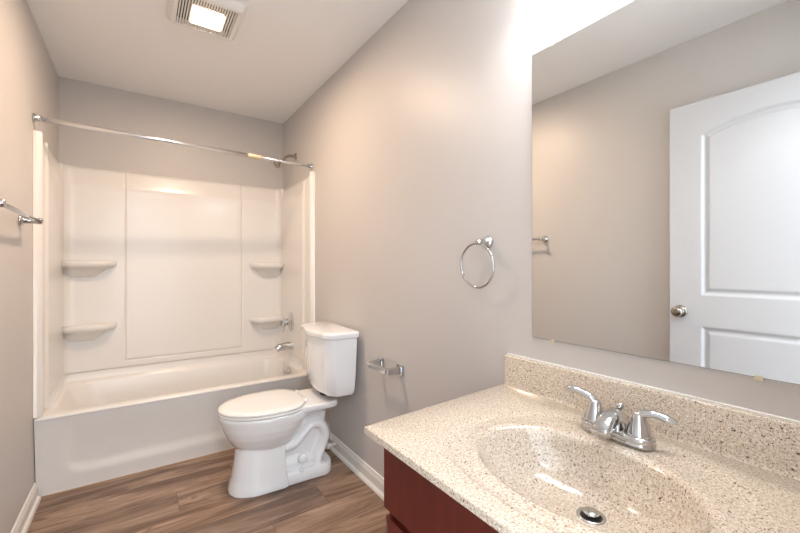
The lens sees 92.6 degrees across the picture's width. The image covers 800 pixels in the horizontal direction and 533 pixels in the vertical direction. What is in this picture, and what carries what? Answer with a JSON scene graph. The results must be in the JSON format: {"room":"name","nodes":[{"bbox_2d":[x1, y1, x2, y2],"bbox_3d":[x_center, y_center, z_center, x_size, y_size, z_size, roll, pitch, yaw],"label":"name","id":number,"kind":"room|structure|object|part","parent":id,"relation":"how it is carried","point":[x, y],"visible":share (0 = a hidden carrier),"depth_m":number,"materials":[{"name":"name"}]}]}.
{"room":"bathroom","nodes":[
{"label":"bathroom","id":0,"kind":"room"},
{"bbox_2d":[0,0,57,532],"bbox_3d":[-1.383,-0.034,1.147,0.100,2.490,3.577,0,0,-34],"label":"wall","id":1,"kind":"structure","parent":0,"point":[28,74],"depth_m":1.71,"materials":[{"name":"grey paint"}]},
{"bbox_2d":[0,199,43,225],"bbox_3d":[-1.512,-0.209,1.497,0.081,0.054,0.664,0,0,-34],"label":"towel bar","id":2,"kind":"object","parent":1,"relation":"attached to","point":[23,218],"visible":1,"depth_m":1.61,"materials":[{"name":"silver metal"}]},
{"bbox_3d":[-1.340,-0.209,1.246,0.081,0.054,0.054,0,0,-34],"label":"post","id":3,"kind":"part","parent":2,"relation":"part of","materials":[{"name":"silver metal"}]},
{"bbox_3d":[-1.685,-0.209,1.749,0.081,0.054,0.054,0,0,-34],"label":"post","id":4,"kind":"part","parent":2,"relation":"part of","materials":[{"name":"silver metal"}]},
{"bbox_2d":[11,483,40,532],"bbox_3d":[-1.133,1.165,0.893,0.026,0.092,2.642,0,0,-34],"label":"baseboard","id":5,"kind":"structure","parent":1,"relation":"attached to","point":[22,524],"depth_m":1.80,"materials":[{"name":"white paint"}]},
{"bbox_2d":[33,113,312,169],"bbox_3d":[-1.265,-0.753,2.401,1.512,0.061,0.048,0,0,-37],"label":"shower rod","id":6,"kind":"object","parent":1,"relation":"attached to","point":[36,118],"visible":1,"depth_m":2.25,"materials":[{"name":"silver metal"}]},
{"bbox_2d":[58,76,282,374],"bbox_3d":[-1.701,-0.034,3.037,1.514,2.490,0.100,0,0,-34],"label":"wall","id":7,"kind":"structure","parent":0,"point":[81,102],"depth_m":2.90,"materials":[{"name":"grey paint"}]},
{"bbox_2d":[33,130,314,418],"bbox_3d":[-1.459,0.040,2.684,1.512,1.471,0.754,0,0,-34],"label":"tub surround","id":8,"kind":"object","parent":7,"relation":"attached to","point":[130,268],"visible":0.91,"depth_m":2.83,"materials":[{"name":"white plastic"}]},
{"bbox_3d":[-2.067,0.040,2.265,0.035,1.471,0.751,0,0,-34],"label":"panel","id":9,"kind":"part","parent":8,"relation":"part of","materials":[{"name":"white plastic"}]},
{"bbox_2d":[62,322,116,341],"bbox_3d":[-2.105,0.452,2.600,0.285,0.117,0.105,0,0,-34],"label":"corner shelf","id":10,"kind":"object","parent":8,"relation":"attached to","point":[71,331],"depth_m":2.60,"materials":[{"name":"white plastic"}]},
{"bbox_2d":[62,260,116,277],"bbox_3d":[-2.105,0.017,2.600,0.285,0.117,0.105,0,0,-34],"label":"corner shelf","id":11,"kind":"object","parent":8,"relation":"attached to","point":[70,268],"depth_m":2.59,"materials":[{"name":"white plastic"}]},
{"bbox_3d":[-1.649,0.017,2.961,1.506,1.407,0.084,0,0,-34],"label":"panel","id":12,"kind":"part","parent":8,"relation":"part of","materials":[{"name":"white plastic"}]},
{"bbox_2d":[250,316,283,329],"bbox_3d":[-1.136,0.487,3.264,0.262,0.117,0.105,0,0,-34],"label":"corner shelf","id":13,"kind":"object","parent":8,"relation":"attached to","point":[256,322],"depth_m":3.26,"materials":[{"name":"white plastic"}]},
{"bbox_2d":[250,263,283,275],"bbox_3d":[-1.136,0.027,3.264,0.262,0.117,0.105,0,0,-34],"label":"corner shelf","id":14,"kind":"object","parent":8,"relation":"attached to","point":[256,269],"depth_m":3.26,"materials":[{"name":"white plastic"}]},
{"bbox_2d":[274,341,292,351],"bbox_3d":[-0.939,0.648,3.079,0.147,0.080,0.068,0,0,-34],"label":"tub spout","id":15,"kind":"object","parent":8,"relation":"attached to","point":[286,345],"visible":1,"depth_m":3.06,"materials":[{"name":"silver metal"}]},
{"bbox_2d":[282,312,293,331],"bbox_3d":[-0.928,0.455,3.122,0.075,0.158,0.156,0,0,-34],"label":"shower valve","id":16,"kind":"object","parent":8,"relation":"attached to","point":[289,321],"visible":1,"depth_m":3.11,"materials":[{"name":"silver metal"}]},
{"bbox_3d":[-0.940,0.480,3.115,0.047,0.106,0.052,0,0,-34],"label":"lever handle","id":17,"kind":"part","parent":16,"relation":"part of","materials":[{"name":"silver metal"}]},
{"bbox_3d":[-0.849,0.040,3.101,0.035,1.471,0.751,0,0,-34],"label":"panel","id":18,"kind":"part","parent":8,"relation":"part of","materials":[{"name":"white plastic"}]},
{"bbox_2d":[27,448,389,532],"bbox_3d":[-0.282,1.251,0.969,1.714,0.080,5.117,0,0,-34],"label":"floor","id":19,"kind":"structure","parent":0,"point":[191,496],"depth_m":1.94,"materials":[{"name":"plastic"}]},
{"bbox_2d":[34,349,312,496],"bbox_3d":[-1.459,0.967,2.684,1.508,0.486,0.751,0,0,-34],"label":"bathtub","id":20,"kind":"object","parent":19,"relation":"on","point":[99,425],"visible":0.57,"depth_m":2.35,"materials":[{"name":"white plastic"}]},
{"bbox_2d":[42,448,234,497],"bbox_3d":[-1.278,1.209,2.421,1.460,0.004,0.021,0,0,-34],"label":"trim","id":21,"kind":"structure","parent":20,"relation":"attached to","point":[233,448],"depth_m":2.22,"materials":[{"name":"beige"}]},
{"bbox_2d":[34,355,306,421],"bbox_3d":[-1.459,0.955,2.684,1.508,0.352,0.751,0,0,-34],"label":"basin","id":22,"kind":"object","parent":20,"relation":"in","point":[190,392],"depth_m":2.63,"materials":[{"name":"white plastic"}]},
{"bbox_3d":[-0.919,0.845,3.068,0.041,0.084,0.084,0,0,-34],"label":"overflow plate","id":23,"kind":"part","parent":20,"relation":"part of","materials":[{"name":"silver metal"}]},
{"bbox_2d":[218,321,358,497],"bbox_3d":[-0.663,0.790,2.212,0.711,0.842,0.494,0,0,-32],"label":"toilet","id":24,"kind":"object","parent":19,"relation":"on","point":[279,437],"visible":1,"depth_m":2.14,"materials":[{"name":"white ceramic"}]},
{"bbox_3d":[-0.769,0.786,2.146,0.458,0.016,0.376,0,0,-32],"label":"seat","id":25,"kind":"part","parent":24,"relation":"part of","materials":[{"name":"white plastic"}]},
{"bbox_3d":[-0.771,0.765,2.145,0.455,0.022,0.378,0,0,-32],"label":"seat lid","id":26,"kind":"part","parent":24,"relation":"part of","materials":[{"name":"white plastic"}]},
{"bbox_3d":[-0.695,0.995,2.193,0.628,0.432,0.373,0,0,-32],"label":"bowl","id":27,"kind":"part","parent":24,"relation":"part of","materials":[{"name":"white ceramic"}]},
{"bbox_3d":[-0.459,0.390,2.339,0.232,0.042,0.494,0,0,-32],"label":"tank lid","id":28,"kind":"part","parent":24,"relation":"part of","materials":[{"name":"white ceramic"}]},
{"bbox_3d":[-0.454,0.579,2.342,0.212,0.336,0.462,0,0,-32],"label":"tank","id":29,"kind":"part","parent":24,"relation":"part of","materials":[{"name":"white ceramic"}]},
{"bbox_2d":[384,448,498,532],"bbox_3d":[0.403,0.820,0.827,0.541,0.780,0.788,0,0,-34],"label":"vanity cabinet","id":30,"kind":"object","parent":19,"relation":"on","point":[414,504],"visible":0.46,"depth_m":0.88,"materials":[{"name":"brown wood"}]},
{"bbox_3d":[0.076,0.874,0.842,0.020,0.444,0.390,0,0,-34],"label":"door","id":31,"kind":"part","parent":30,"relation":"part of","materials":[{"name":"brown wood"}]},
{"bbox_2d":[364,353,799,532],"bbox_3d":[0.369,0.421,0.833,0.592,0.236,0.843,0,0,-34],"label":"countertop","id":32,"kind":"structure","parent":30,"relation":"on","point":[517,454],"depth_m":0.85,"materials":[{"name":"stone"}]},
{"bbox_2d":[565,385,677,450],"bbox_3d":[0.504,0.364,0.916,0.118,0.099,0.251,0,0,-34],"label":"faucet","id":33,"kind":"object","parent":32,"relation":"on","point":[612,423],"visible":1,"depth_m":0.89,"materials":[{"name":"silver metal"}]},
{"bbox_3d":[0.476,0.336,0.997,0.026,0.043,0.085,0,0,-44],"label":"lever","id":34,"kind":"part","parent":33,"relation":"part of","materials":[{"name":"silver metal"}]},
{"bbox_3d":[0.498,0.366,0.974,0.055,0.054,0.055,0,0,-34],"label":"handle","id":35,"kind":"part","parent":33,"relation":"part of","materials":[{"name":"silver metal"}]},
{"bbox_3d":[0.504,0.379,0.915,0.116,0.067,0.042,0,0,-34],"label":"spout","id":36,"kind":"part","parent":33,"relation":"part of","materials":[{"name":"silver metal"}]},
{"bbox_3d":[0.527,0.402,0.932,0.062,0.022,0.171,0,0,-34],"label":"plate","id":37,"kind":"part","parent":33,"relation":"part of","materials":[{"name":"silver metal"}]},
{"bbox_3d":[0.544,0.355,0.943,0.017,0.037,0.017,0,0,-34],"label":"lift rod","id":38,"kind":"part","parent":33,"relation":"part of","materials":[{"name":"silver metal"}]},
{"bbox_3d":[0.557,0.366,0.889,0.055,0.054,0.055,0,0,-34],"label":"handle","id":39,"kind":"part","parent":33,"relation":"part of","materials":[{"name":"silver metal"}]},
{"bbox_3d":[0.580,0.342,0.866,0.026,0.028,0.083,0,0,-44],"label":"lever","id":40,"kind":"part","parent":33,"relation":"part of","materials":[{"name":"silver metal"}]},
{"bbox_2d":[27,0,407,123],"bbox_3d":[-0.718,-1.329,1.604,1.714,0.100,3.577,0,0,-34],"label":"ceiling","id":41,"kind":"structure","parent":0,"point":[281,52],"depth_m":2.24,"materials":[{"name":"white paint"}]},
{"bbox_2d":[166,0,247,40],"bbox_3d":[-0.970,-1.259,1.914,0.329,0.040,0.329,0,0,-34],"label":"exhaust fan light","id":42,"kind":"object","parent":41,"relation":"attached to","point":[223,19],"visible":1,"depth_m":1.90,"materials":[{"name":"white plastic"}]},
{"bbox_2d":[177,0,236,37],"bbox_3d":[-0.970,-1.251,1.914,0.242,0.011,0.251,0,0,-34],"label":"grille","id":43,"kind":"object","parent":42,"relation":"attached to","point":[204,20],"depth_m":1.92,"materials":[{"name":"white plastic"}]},
{"bbox_2d":[283,0,799,477],"bbox_3d":[-0.052,-0.034,2.060,0.100,2.490,3.577,0,0,-34],"label":"wall","id":44,"kind":"structure","parent":0,"point":[418,146],"depth_m":1.65,"materials":[{"name":"grey paint"}]},
{"bbox_2d":[273,153,296,167],"bbox_3d":[-0.933,-0.862,3.095,0.180,0.145,0.064,0,0,-34],"label":"shower","id":45,"kind":"object","parent":44,"relation":"attached to","point":[277,164],"visible":0.87,"depth_m":3.09,"materials":[{"name":"silver metal"}]},
{"bbox_3d":[-0.911,-0.880,3.110,0.118,0.072,0.023,0,0,-34],"label":"arm","id":46,"kind":"part","parent":45,"relation":"part of","materials":[{"name":"silver metal"}]},
{"bbox_2d":[326,409,335,449],"bbox_3d":[-0.469,0.966,2.474,0.095,0.413,0.067,0,0,27],"label":"supply valve","id":47,"kind":"object","parent":44,"relation":"attached to","point":[329,445],"visible":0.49,"depth_m":2.47,"materials":[{"name":"white plastic"}]},
{"bbox_2d":[327,433,383,500],"bbox_3d":[-0.131,1.165,2.064,0.026,0.092,1.846,0,0,-34],"label":"baseboard","id":48,"kind":"structure","parent":44,"relation":"attached to","point":[367,474],"depth_m":2.22,"materials":[{"name":"white paint"}]},
{"bbox_2d":[367,357,403,375],"bbox_3d":[-0.083,0.511,1.936,0.089,0.052,0.232,0,0,-34],"label":"toilet paper holder","id":49,"kind":"object","parent":44,"relation":"attached to","point":[377,365],"visible":1,"depth_m":1.88,"materials":[{"name":"silver metal"}]},
{"bbox_3d":[-0.136,0.511,2.011,0.073,0.036,0.026,0,0,-34],"label":"arm","id":50,"kind":"part","parent":49,"relation":"part of","materials":[{"name":"silver metal"}]},
{"bbox_3d":[-0.103,0.511,2.034,0.011,0.052,0.050,0,0,-34],"label":"mounting plate","id":51,"kind":"part","parent":49,"relation":"part of","materials":[{"name":"silver metal"}]},
{"bbox_3d":[-0.033,0.511,1.861,0.073,0.036,0.026,0,0,-34],"label":"arm","id":52,"kind":"part","parent":49,"relation":"part of","materials":[{"name":"silver metal"}]},
{"bbox_3d":[0.000,0.511,1.883,0.011,0.052,0.050,0,0,-34],"label":"mounting plate","id":53,"kind":"part","parent":49,"relation":"part of","materials":[{"name":"silver metal"}]},
{"bbox_2d":[460,235,494,288],"bbox_3d":[0.293,-0.017,1.416,0.058,0.198,0.172,0,0,-34],"label":"towel ring","id":54,"kind":"object","parent":44,"relation":"attached to","point":[486,242],"visible":1,"depth_m":1.40,"materials":[{"name":"silver metal"}]},
{"bbox_3d":[0.302,-0.089,1.402,0.058,0.052,0.052,0,0,-34],"label":"post","id":55,"kind":"part","parent":54,"relation":"part of","materials":[{"name":"silver metal"}]},
{"bbox_2d":[504,355,799,480],"bbox_3d":[0.605,0.359,0.988,0.023,0.104,0.832,0,0,-34],"label":"backsplash","id":56,"kind":"structure","parent":44,"relation":"attached to","point":[771,444],"depth_m":0.88,"materials":[{"name":"stone"}]},
{"bbox_2d":[532,0,799,384],"bbox_3d":[0.636,-0.231,0.960,0.008,0.939,0.714,0,0,-34],"label":"wall mirror","id":57,"kind":"object","parent":44,"relation":"attached to","point":[666,133],"visible":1,"depth_m":0.92,"materials":[{"name":"clear glass"}]}
]}

